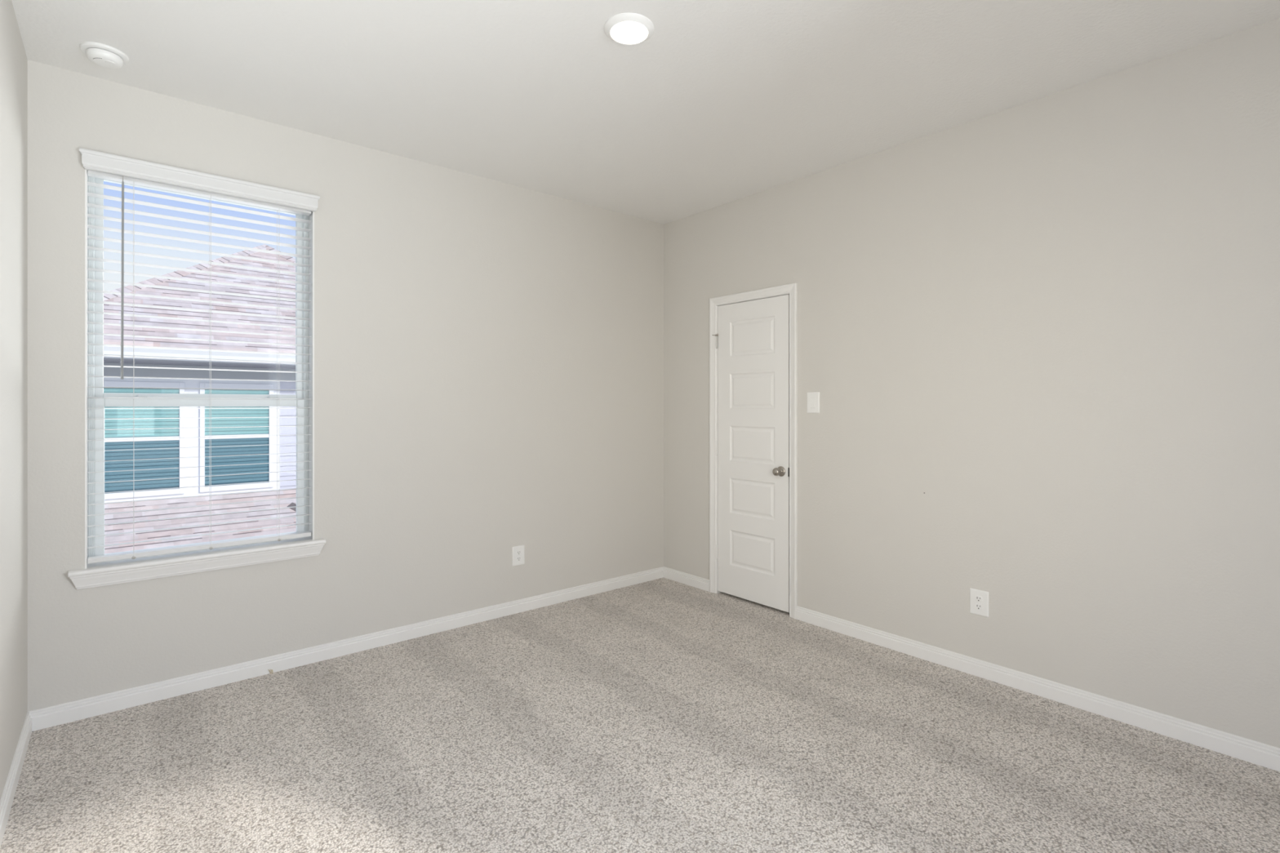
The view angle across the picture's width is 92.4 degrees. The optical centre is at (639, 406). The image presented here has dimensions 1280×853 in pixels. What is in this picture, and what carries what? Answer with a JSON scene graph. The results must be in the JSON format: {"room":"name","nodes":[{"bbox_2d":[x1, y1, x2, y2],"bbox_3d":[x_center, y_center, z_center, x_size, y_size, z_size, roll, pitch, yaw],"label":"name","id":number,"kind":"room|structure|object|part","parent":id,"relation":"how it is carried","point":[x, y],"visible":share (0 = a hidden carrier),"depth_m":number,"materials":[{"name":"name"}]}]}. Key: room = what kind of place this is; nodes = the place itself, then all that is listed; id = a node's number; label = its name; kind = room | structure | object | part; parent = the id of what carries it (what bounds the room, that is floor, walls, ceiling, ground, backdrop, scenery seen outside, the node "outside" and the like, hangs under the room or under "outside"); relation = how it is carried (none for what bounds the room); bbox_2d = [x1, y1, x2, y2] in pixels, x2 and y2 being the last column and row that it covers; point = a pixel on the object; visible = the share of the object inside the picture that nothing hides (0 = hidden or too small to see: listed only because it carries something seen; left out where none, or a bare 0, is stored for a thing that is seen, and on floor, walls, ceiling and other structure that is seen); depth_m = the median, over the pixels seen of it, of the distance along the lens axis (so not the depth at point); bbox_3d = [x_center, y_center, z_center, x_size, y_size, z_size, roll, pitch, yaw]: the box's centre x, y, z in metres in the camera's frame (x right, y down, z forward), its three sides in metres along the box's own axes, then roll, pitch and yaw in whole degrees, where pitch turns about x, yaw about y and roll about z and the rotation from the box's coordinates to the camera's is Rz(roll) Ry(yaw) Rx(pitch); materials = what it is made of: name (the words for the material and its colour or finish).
{"room":"empty bedroom","nodes":[
{"label":"empty bedroom","id":0,"kind":"room"},
{"bbox_2d":[0,0,27,800],"bbox_3d":[-1.119,0.056,0.758,0.150,2.940,4.450,0,0,-40],"label":"wall","id":1,"kind":"structure","parent":0,"point":[13,58],"depth_m":2.16,"materials":[{"name":"white paint"}]},
{"bbox_2d":[0,711,31,848],"bbox_3d":[-1.104,1.288,0.868,0.014,0.083,4.300,0,0,-40],"label":"baseboard","id":2,"kind":"structure","parent":1,"relation":"attached to","point":[10,788],"depth_m":2.12,"materials":[{"name":"white paint"}]},
{"bbox_2d":[27,59,663,711],"bbox_3d":[-1.262,0.056,3.648,3.664,2.940,0.150,0,0,-40],"label":"wall","id":3,"kind":"structure","parent":0,"point":[489,353],"depth_m":3.43,"materials":[{"name":"white paint"}]},
{"bbox_2d":[67,169,325,589],"bbox_3d":[-2.065,-0.144,2.942,0.981,1.839,0.190,0,0,-40],"label":"window","id":4,"kind":"structure","parent":3,"relation":"in","point":[124,571],"depth_m":2.85,"materials":[{"name":"white paint"}]},
{"bbox_3d":[-2.114,-0.531,3.003,0.828,1.010,0.028,0,0,-40],"label":"sash","id":5,"kind":"part","parent":4,"relation":"part of","materials":[{"name":"white plastic"}]},
{"bbox_2d":[79,147,319,564],"bbox_3d":[-2.035,-0.204,2.912,0.920,1.769,0.099,0,0,-40],"label":"window blind","id":6,"kind":"object","parent":4,"relation":"attached to","point":[98,164],"visible":1,"depth_m":2.86,"materials":[{"name":"white plastic"}]},
{"bbox_3d":[-2.266,-0.164,2.746,0.005,1.674,0.054,0,0,-40],"label":"ladder cord","id":7,"kind":"part","parent":6,"relation":"part of","materials":[{"name":"white fabric"}]},
{"bbox_3d":[-2.051,0.665,2.926,0.864,0.021,0.050,0,0,-40],"label":"rail","id":8,"kind":"part","parent":6,"relation":"part of","materials":[{"name":"white plastic"}]},
{"bbox_3d":[-2.050,-0.164,2.928,0.005,1.674,0.054,0,0,-40],"label":"ladder cord","id":9,"kind":"part","parent":6,"relation":"part of","materials":[{"name":"white fabric"}]},
{"bbox_3d":[-1.834,-0.164,3.111,0.005,1.674,0.054,0,0,-40],"label":"ladder cord","id":10,"kind":"part","parent":6,"relation":"part of","materials":[{"name":"white fabric"}]},
{"bbox_3d":[-2.094,0.325,2.981,0.828,0.722,0.028,0,0,-40],"label":"sash","id":11,"kind":"part","parent":4,"relation":"part of","materials":[{"name":"white plastic"}]},
{"bbox_2d":[28,566,663,731],"bbox_3d":[-1.152,1.288,3.634,3.514,0.083,0.014,0,0,-40],"label":"baseboard","id":12,"kind":"structure","parent":3,"relation":"attached to","point":[59,714],"depth_m":3.13,"materials":[{"name":"white paint"}]},
{"bbox_2d":[512,545,524,566],"bbox_3d":[-0.781,0.962,3.952,0.087,0.124,0.009,0,0,-40],"label":"wall outlet","id":13,"kind":"object","parent":3,"relation":"attached to","point":[518,552],"visible":1,"depth_m":3.95,"materials":[{"name":"white plastic"}]},
{"bbox_2d":[0,577,1279,852],"bbox_3d":[0.886,1.426,1.766,4.514,0.200,5.800,0,0,-40],"label":"floor","id":14,"kind":"structure","parent":0,"point":[662,715],"depth_m":2.31,"materials":[{"name":"beige carpet"}]},
{"bbox_2d":[11,0,1279,224],"bbox_3d":[0.499,-1.489,2.224,4.514,0.150,4.600,0,0,-40],"label":"ceiling","id":15,"kind":"structure","parent":0,"point":[726,101],"depth_m":2.55,"materials":[{"name":"white paint"}]},
{"bbox_2d":[80,41,128,68],"bbox_3d":[-2.140,-1.392,2.457,0.149,0.044,0.149,0,0,-40],"label":"smoke detector","id":16,"kind":"object","parent":15,"relation":"attached to","point":[104,55],"visible":1,"depth_m":2.43,"materials":[{"name":"white plastic"}]},
{"bbox_2d":[604,13,653,44],"bbox_3d":[-0.041,-1.405,2.300,0.187,0.018,0.187,0,0,-40],"label":"recessed light","id":17,"kind":"object","parent":15,"relation":"in","point":[627,28],"visible":1,"depth_m":2.27,"materials":[{"name":"white plastic"}]},
{"bbox_2d":[663,17,1279,748],"bbox_3d":[1.897,0.056,3.407,0.851,2.940,4.600,0,0,-40],"label":"wall","id":18,"kind":"structure","parent":0,"point":[1038,340],"depth_m":2.79,"materials":[{"name":"white paint"}]},
{"bbox_2d":[663,566,709,591],"bbox_3d":[0.340,1.288,4.580,0.014,0.083,0.497,0,0,-40],"label":"baseboard","id":19,"kind":"structure","parent":18,"relation":"attached to","point":[684,578],"depth_m":4.56,"materials":[{"name":"white paint"}]},
{"bbox_2d":[709,282,797,618],"bbox_3d":[0.742,0.280,4.111,0.122,2.096,0.734,0,0,-40],"label":"door","id":20,"kind":"structure","parent":18,"relation":"in","point":[753,334],"depth_m":4.11,"materials":[{"name":"white paint"}]},
{"bbox_3d":[0.868,0.417,3.901,0.044,0.052,0.052,0,0,-40],"label":"knob","id":21,"kind":"part","parent":20,"relation":"part of","materials":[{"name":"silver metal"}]},
{"bbox_2d":[807,391,819,413],"bbox_3d":[1.053,-0.021,3.740,0.010,0.128,0.087,0,0,-40],"label":"light switch","id":22,"kind":"object","parent":18,"relation":"attached to","point":[813,397],"visible":1,"depth_m":3.73,"materials":[{"name":"white plastic"}]},
{"bbox_2d":[969,588,988,617],"bbox_3d":[1.665,0.966,3.017,0.009,0.124,0.087,0,0,-40],"label":"wall outlet","id":23,"kind":"object","parent":18,"relation":"attached to","point":[979,599],"visible":1,"depth_m":3.01,"materials":[{"name":"white plastic"}]},
{"bbox_2d":[974,603,982,609],"bbox_3d":[1.663,0.985,3.016,0.003,0.027,0.034,0,0,-40],"label":"receptacle","id":24,"kind":"object","parent":23,"relation":"attached to","point":[977,606],"depth_m":3.01,"materials":[{"name":"white plastic"}]},
{"bbox_2d":[974,595,982,602],"bbox_3d":[1.663,0.946,3.016,0.003,0.027,0.034,0,0,-40],"label":"receptacle","id":25,"kind":"object","parent":23,"relation":"attached to","point":[977,598],"depth_m":3.01,"materials":[{"name":"white plastic"}]},
{"bbox_2d":[795,605,1279,772],"bbox_3d":[1.966,1.288,2.657,0.014,0.083,3.066,0,0,-40],"label":"baseboard","id":26,"kind":"structure","parent":18,"relation":"attached to","point":[1246,749],"depth_m":2.72,"materials":[{"name":"white paint"}]},
{"label":"outside","id":27,"kind":"structure","parent":0,"visible":0},
{"bbox_3d":[-25.839,4.426,35.545,120.000,0.200,79.400,0,0,-40],"label":"ground","id":28,"kind":"structure","parent":27,"visible":0},
{"bbox_2d":[93,244,305,564],"bbox_3d":[-6.779,0.622,10.170,8.335,7.408,9.527,0,0,-40],"label":"house","id":29,"kind":"structure","parent":28,"relation":"on","point":[286,420],"depth_m":8.64,"materials":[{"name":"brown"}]}
]}

